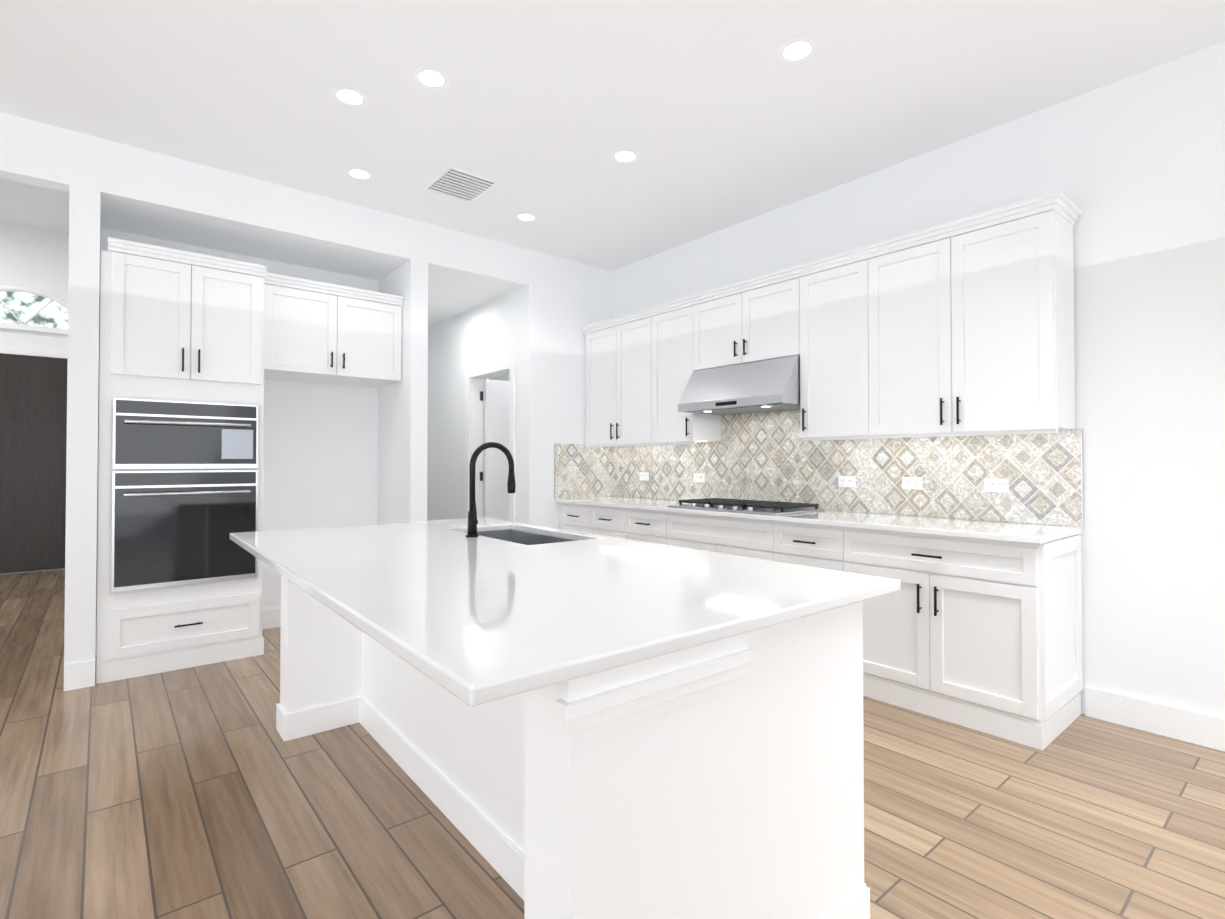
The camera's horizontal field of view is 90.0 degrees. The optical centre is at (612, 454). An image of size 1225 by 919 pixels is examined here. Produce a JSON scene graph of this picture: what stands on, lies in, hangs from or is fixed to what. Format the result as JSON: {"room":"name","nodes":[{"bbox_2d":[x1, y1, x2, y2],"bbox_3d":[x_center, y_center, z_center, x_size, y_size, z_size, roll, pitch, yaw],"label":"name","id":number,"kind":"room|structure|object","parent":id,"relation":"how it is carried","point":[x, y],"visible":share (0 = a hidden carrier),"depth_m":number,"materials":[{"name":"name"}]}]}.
{"room":"kitchen","nodes":[
{"label":"kitchen","id":0,"kind":"room"},
{"bbox_2d":[0,222,68,350],"bbox_3d":[-7.979,-0.642,5.869,4.710,3.900,0.150,1,-1,-40],"label":"wall","id":1,"kind":"structure","parent":0,"point":[31,257],"depth_m":6.96,"materials":[{"name":"white paint"}]},
{"bbox_2d":[0,345,67,573],"bbox_3d":[-6.617,0.056,6.829,1.102,2.530,0.103,1,-1,-40],"label":"front door","id":2,"kind":"structure","parent":1,"relation":"in","point":[33,414],"depth_m":6.90,"materials":[{"name":"brown wood"}]},
{"bbox_2d":[0,285,67,334],"bbox_3d":[-6.624,-1.646,6.889,1.090,0.495,0.070,1,-1,-40],"label":"window","id":3,"kind":"structure","parent":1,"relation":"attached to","point":[24,308],"depth_m":6.93,"materials":[{"name":"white glass"}]},
{"bbox_2d":[4,568,64,573],"bbox_3d":[-7.150,1.246,6.427,2.430,0.140,0.015,1,-1,-40],"label":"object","id":4,"kind":"structure","parent":1,"relation":"attached to","point":[64,568],"depth_m":6.91,"materials":[{"name":"white paint"}]},
{"bbox_2d":[0,178,68,233],"bbox_3d":[-6.491,-2.666,4.011,4.580,0.100,5.250,1,-1,-40],"label":"ceiling","id":5,"kind":"structure","parent":0,"point":[30,205],"depth_m":6.38,"materials":[{"name":"white paint"}]},
{"bbox_2d":[64,130,100,673],"bbox_3d":[-4.545,-0.649,5.329,0.130,3.900,5.080,1,-1,-40],"label":"wall","id":6,"kind":"structure","parent":0,"point":[82,408],"depth_m":3.37,"materials":[{"name":"white paint"}]},
{"bbox_2d":[96,228,378,652],"bbox_3d":[-2.675,-0.233,4.572,1.778,3.050,0.130,1,-1,-40],"label":"wall","id":7,"kind":"structure","parent":0,"point":[320,465],"depth_m":4.77,"materials":[{"name":"white paint"}]},
{"bbox_2d":[262,608,280,628],"bbox_3d":[-2.306,1.225,4.765,0.937,0.140,0.015,1,-1,-40],"label":"baseboard","id":8,"kind":"structure","parent":7,"relation":"attached to","point":[271,618],"depth_m":4.56,"materials":[{"name":"white paint"}]},
{"bbox_2d":[264,273,403,386],"bbox_3d":[-2.128,-0.883,4.570,0.942,0.638,0.566,1,-1,-40],"label":"upper cabinet","id":9,"kind":"object","parent":7,"relation":"attached to","point":[317,331],"visible":0.88,"depth_m":4.37,"materials":[{"name":"white wood"}]},
{"bbox_2d":[101,199,403,280],"bbox_3d":[-2.451,-1.612,4.321,1.778,0.300,0.570,1,-1,-40],"label":"soffit","id":10,"kind":"structure","parent":0,"point":[124,218],"depth_m":4.21,"materials":[{"name":"white paint"}]},
{"bbox_2d":[0,112,610,528],"bbox_3d":[-3.289,-0.252,3.148,8.430,3.050,0.130,1,-1,-40],"label":"wall","id":11,"kind":"structure","parent":0,"point":[140,178],"depth_m":4.54,"materials":[{"name":"white paint"}]},
{"bbox_2d":[377,219,427,523],"bbox_3d":[-2.214,-0.221,5.510,0.132,3.050,2.380,1,-1,-40],"label":"wall","id":12,"kind":"structure","parent":0,"point":[402,448],"depth_m":4.63,"materials":[{"name":"white paint"}]},
{"bbox_2d":[427,289,520,522],"bbox_3d":[-1.464,-0.062,6.218,0.130,2.750,2.250,1,-1,-40],"label":"wall","id":13,"kind":"structure","parent":0,"point":[449,351],"depth_m":6.26,"materials":[{"name":"white paint"}]},
{"bbox_2d":[465,357,515,521],"bbox_3d":[-1.476,0.234,6.113,0.018,2.155,2.390,1,-1,-40],"label":"door frame","id":14,"kind":"structure","parent":13,"relation":"attached to","point":[473,410],"depth_m":6.04,"materials":[{"name":"white paint"}]},
{"bbox_2d":[480,379,508,520],"bbox_3d":[-0.969,0.278,6.269,0.788,2.048,0.064,0,-1,-31],"label":"pantry door","id":15,"kind":"structure","parent":13,"relation":"in","point":[496,493],"depth_m":6.14,"materials":[{"name":"white paint"}]},
{"bbox_2d":[428,269,520,326],"bbox_3d":[-1.860,-1.591,5.908,0.900,0.300,2.250,1,-1,-40],"label":"soffit","id":16,"kind":"structure","parent":0,"point":[450,295],"depth_m":5.50,"materials":[{"name":"white paint"}]},
{"bbox_2d":[483,378,488,516],"bbox_3d":[-2.273,-0.201,7.095,1.810,3.050,0.130,1,-1,-40],"label":"wall","id":17,"kind":"structure","parent":0,"point":[483,434],"depth_m":7.58,"materials":[{"name":"white paint"}]},
{"bbox_2d":[0,569,1224,918],"bbox_3d":[-2.094,1.308,1.930,8.730,0.100,14.000,1,-1,-40],"label":"floor","id":18,"kind":"structure","parent":0,"point":[204,791],"depth_m":2.15,"materials":[{"name":"brown wood"}]},
{"bbox_2d":[96,237,266,683],"bbox_3d":[-2.749,0.036,3.919,0.824,2.494,0.752,1,-1,-40],"label":"tall cabinet","id":19,"kind":"object","parent":18,"relation":"on","point":[180,467],"visible":1,"depth_m":3.65,"materials":[{"name":"white wood"}]},
{"bbox_2d":[276,578,869,918],"bbox_3d":[-0.394,0.820,2.255,1.100,0.885,2.384,1,-1,-39],"label":"kitchen island","id":20,"kind":"object","parent":18,"relation":"on","point":[562,724],"depth_m":1.35,"materials":[{"name":"white wood"}]},
{"bbox_2d":[230,518,900,709],"bbox_3d":[-0.474,0.362,2.212,1.261,0.030,2.440,1,-1,-39],"label":"island countertop","id":21,"kind":"structure","parent":20,"relation":"on","point":[488,611],"depth_m":1.50,"materials":[{"name":"white stone"}]},
{"bbox_2d":[466,442,515,536],"bbox_3d":[-0.518,0.148,2.668,0.236,0.408,0.093,1,-1,-39],"label":"faucet","id":22,"kind":"object","parent":21,"relation":"on","point":[511,484],"depth_m":2.62,"materials":[{"name":"black metal"}]},
{"bbox_2d":[477,530,574,544],"bbox_3d":[-0.424,0.501,2.764,0.375,0.234,0.780,1,-1,-39],"label":"sink","id":23,"kind":"object","parent":21,"relation":"in","point":[526,537],"depth_m":3.06,"materials":[{"name":"silver metal"}]},
{"bbox_2d":[560,504,615,536],"bbox_3d":[0.059,0.859,5.216,0.600,0.884,0.955,1,-1,-40],"label":"base cabinet","id":24,"kind":"object","parent":18,"relation":"on","point":[587,518],"depth_m":5.06,"materials":[{"name":"white wood"}]},
{"bbox_2d":[616,508,655,542],"bbox_3d":[0.471,0.852,4.723,0.600,0.884,0.570,1,-1,-40],"label":"base cabinet","id":25,"kind":"object","parent":18,"relation":"on","point":[633,524],"depth_m":4.62,"materials":[{"name":"white wood"}]},
{"bbox_2d":[656,512,759,558],"bbox_3d":[0.905,0.846,4.203,0.600,0.884,1.025,1,-1,-40],"label":"base cabinet","id":26,"kind":"object","parent":18,"relation":"on","point":[720,534],"depth_m":4.06,"materials":[{"name":"white wood"}]},
{"bbox_2d":[760,520,827,568],"bbox_3d":[1.339,0.839,3.683,0.600,0.884,0.570,1,-1,-40],"label":"base cabinet","id":27,"kind":"object","parent":18,"relation":"on","point":[799,544],"depth_m":3.56,"materials":[{"name":"white wood"}]},
{"bbox_2d":[828,528,1082,750],"bbox_3d":[1.757,0.833,3.181,0.600,0.884,0.976,1,-1,-40],"label":"base cabinet","id":28,"kind":"object","parent":18,"relation":"on","point":[974,624],"depth_m":2.87,"materials":[{"name":"white wood"}]},
{"bbox_2d":[556,496,1081,543],"bbox_3d":[0.901,0.386,4.190,0.630,0.030,3.618,1,-1,-40],"label":"countertop","id":29,"kind":"structure","parent":28,"relation":"on","point":[1011,533],"depth_m":3.30,"materials":[{"name":"white stone"}]},
{"bbox_2d":[667,498,822,514],"bbox_3d":[0.886,0.348,4.193,0.530,0.046,0.910,1,-1,-40],"label":"cooktop","id":30,"kind":"object","parent":29,"relation":"in","point":[752,506],"visible":1,"depth_m":4.04,"materials":[{"name":"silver metal"}]},
{"bbox_2d":[0,0,1224,270],"bbox_3d":[-0.371,-1.868,-0.095,8.730,0.100,8.620,1,-1,-40],"label":"ceiling","id":31,"kind":"structure","parent":0,"point":[716,114],"depth_m":2.98,"materials":[{"name":"white paint"}]},
{"bbox_2d":[331,87,367,106],"bbox_3d":[-1.305,-1.776,3.045,0.170,0.004,0.170,1,-1,-40],"label":"recessed light","id":32,"kind":"object","parent":31,"relation":"in","point":[349,96],"visible":1,"depth_m":3.04,"materials":[{"name":"white paint"}]},
{"bbox_2d":[345,168,373,179],"bbox_3d":[-1.594,-1.765,3.859,0.170,0.004,0.170,1,-1,-40],"label":"recessed light","id":33,"kind":"object","parent":31,"relation":"in","point":[359,173],"visible":1,"depth_m":3.86,"materials":[{"name":"white paint"}]},
{"bbox_2d":[413,67,449,88],"bbox_3d":[-0.857,-1.778,2.898,0.170,0.004,0.170,1,-1,-40],"label":"recessed light","id":34,"kind":"object","parent":31,"relation":"in","point":[430,78],"visible":1,"depth_m":2.90,"materials":[{"name":"white paint"}]},
{"bbox_2d":[423,166,498,202],"bbox_3d":[-0.997,-1.759,4.018,0.340,0.012,0.400,1,-1,-40],"label":"ceiling vent","id":35,"kind":"object","parent":31,"relation":"in","point":[457,184],"visible":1,"depth_m":3.99,"materials":[{"name":"white metal"}]},
{"bbox_2d":[515,213,537,221],"bbox_3d":[-0.638,-1.756,4.540,0.170,0.004,0.170,1,-1,-40],"label":"recessed light","id":36,"kind":"object","parent":31,"relation":"in","point":[526,217],"visible":1,"depth_m":4.54,"materials":[{"name":"white paint"}]},
{"bbox_2d":[611,149,638,163],"bbox_3d":[0.076,-1.768,3.638,0.170,0.004,0.170,1,-1,-40],"label":"recessed light","id":37,"kind":"object","parent":31,"relation":"in","point":[625,156],"visible":1,"depth_m":3.64,"materials":[{"name":"white paint"}]},
{"bbox_2d":[777,38,816,63],"bbox_3d":[0.815,-1.780,2.705,0.170,0.004,0.170,1,-1,-40],"label":"recessed light","id":38,"kind":"object","parent":31,"relation":"in","point":[797,50],"visible":1,"depth_m":2.70,"materials":[{"name":"white paint"}]},
{"bbox_2d":[489,41,1224,717],"bbox_3d":[1.981,-0.247,3.528,0.150,3.050,11.200,1,-1,-40],"label":"wall","id":39,"kind":"structure","parent":0,"point":[1131,167],"depth_m":2.88,"materials":[{"name":"white paint"}]},
{"bbox_2d":[582,315,656,446],"bbox_3d":[0.166,-0.612,5.325,0.320,1.028,0.955,1,-1,-40],"label":"upper cabinet","id":40,"kind":"object","parent":39,"relation":"attached to","point":[615,351],"depth_m":5.24,"materials":[{"name":"white wood"}]},
{"bbox_2d":[645,303,720,442],"bbox_3d":[0.559,-0.618,4.854,0.320,1.028,0.510,1,-1,-40],"label":"upper cabinet","id":41,"kind":"object","parent":39,"relation":"attached to","point":[667,373],"depth_m":4.76,"materials":[{"name":"white wood"}]},
{"bbox_2d":[678,355,799,414],"bbox_3d":[0.945,-0.464,4.253,0.491,0.318,0.897,1,-1,-40],"label":"range hood","id":42,"kind":"object","parent":39,"relation":"attached to","point":[769,385],"visible":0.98,"depth_m":4.08,"materials":[{"name":"silver metal"}]},
{"bbox_2d":[689,271,796,370],"bbox_3d":[1.012,-0.885,4.315,0.320,0.508,0.905,1,-1,-40],"label":"upper cabinet","id":43,"kind":"object","parent":39,"relation":"attached to","point":[753,322],"depth_m":4.19,"materials":[{"name":"white wood"}]},
{"bbox_2d":[554,409,1082,526],"bbox_3d":[0.901,0.008,4.195,0.648,0.723,3.626,1,-1,-40],"label":"tile backsplash","id":44,"kind":"structure","parent":39,"relation":"attached to","point":[767,456],"depth_m":3.94,"materials":[{"name":"tile"}]},
{"bbox_2d":[640,472,648,480],"bbox_3d":[0.280,0.193,5.424,0.007,0.072,0.116,1,-1,-40],"label":"electrical outlet","id":45,"kind":"object","parent":44,"relation":"attached to","point":[644,475],"visible":1,"depth_m":5.42,"materials":[{"name":"white plastic"}]},
{"bbox_2d":[694,473,704,481],"bbox_3d":[0.697,0.186,4.925,0.007,0.072,0.116,1,-1,-40],"label":"electrical outlet","id":46,"kind":"object","parent":44,"relation":"attached to","point":[699,477],"visible":1,"depth_m":4.92,"materials":[{"name":"white plastic"}]},
{"bbox_2d":[838,476,855,486],"bbox_3d":[1.511,0.174,3.950,0.007,0.072,0.116,1,-1,-40],"label":"electrical outlet","id":47,"kind":"object","parent":44,"relation":"attached to","point":[846,481],"visible":1,"depth_m":3.95,"materials":[{"name":"white plastic"}]},
{"bbox_2d":[902,477,921,489],"bbox_3d":[1.776,0.170,3.632,0.007,0.072,0.116,1,-1,-40],"label":"electrical outlet","id":48,"kind":"object","parent":44,"relation":"attached to","point":[911,482],"visible":1,"depth_m":3.63,"materials":[{"name":"white plastic"}]},
{"bbox_2d":[984,478,1008,491],"bbox_3d":[2.062,0.165,3.290,0.007,0.072,0.116,1,-1,-40],"label":"electrical outlet","id":49,"kind":"object","parent":44,"relation":"attached to","point":[996,485],"visible":1,"depth_m":3.29,"materials":[{"name":"white plastic"}]},
{"bbox_2d":[797,255,864,438],"bbox_3d":[1.466,-0.632,3.768,0.320,1.028,0.510,1,-1,-40],"label":"upper cabinet","id":50,"kind":"object","parent":39,"relation":"attached to","point":[824,291],"depth_m":3.73,"materials":[{"name":"white wood"}]},
{"bbox_2d":[853,199,1076,438],"bbox_3d":[1.858,-0.638,3.298,0.320,1.028,0.956,1,-1,-40],"label":"upper cabinet","id":51,"kind":"object","parent":39,"relation":"attached to","point":[963,327],"depth_m":3.11,"materials":[{"name":"white wood"}]},
{"bbox_2d":[1085,686,1224,751],"bbox_3d":[3.906,1.177,1.072,0.015,0.140,4.990,1,-1,-40],"label":"baseboard","id":52,"kind":"structure","parent":39,"relation":"attached to","point":[1188,725],"depth_m":2.78,"materials":[{"name":"white paint"}]}
]}

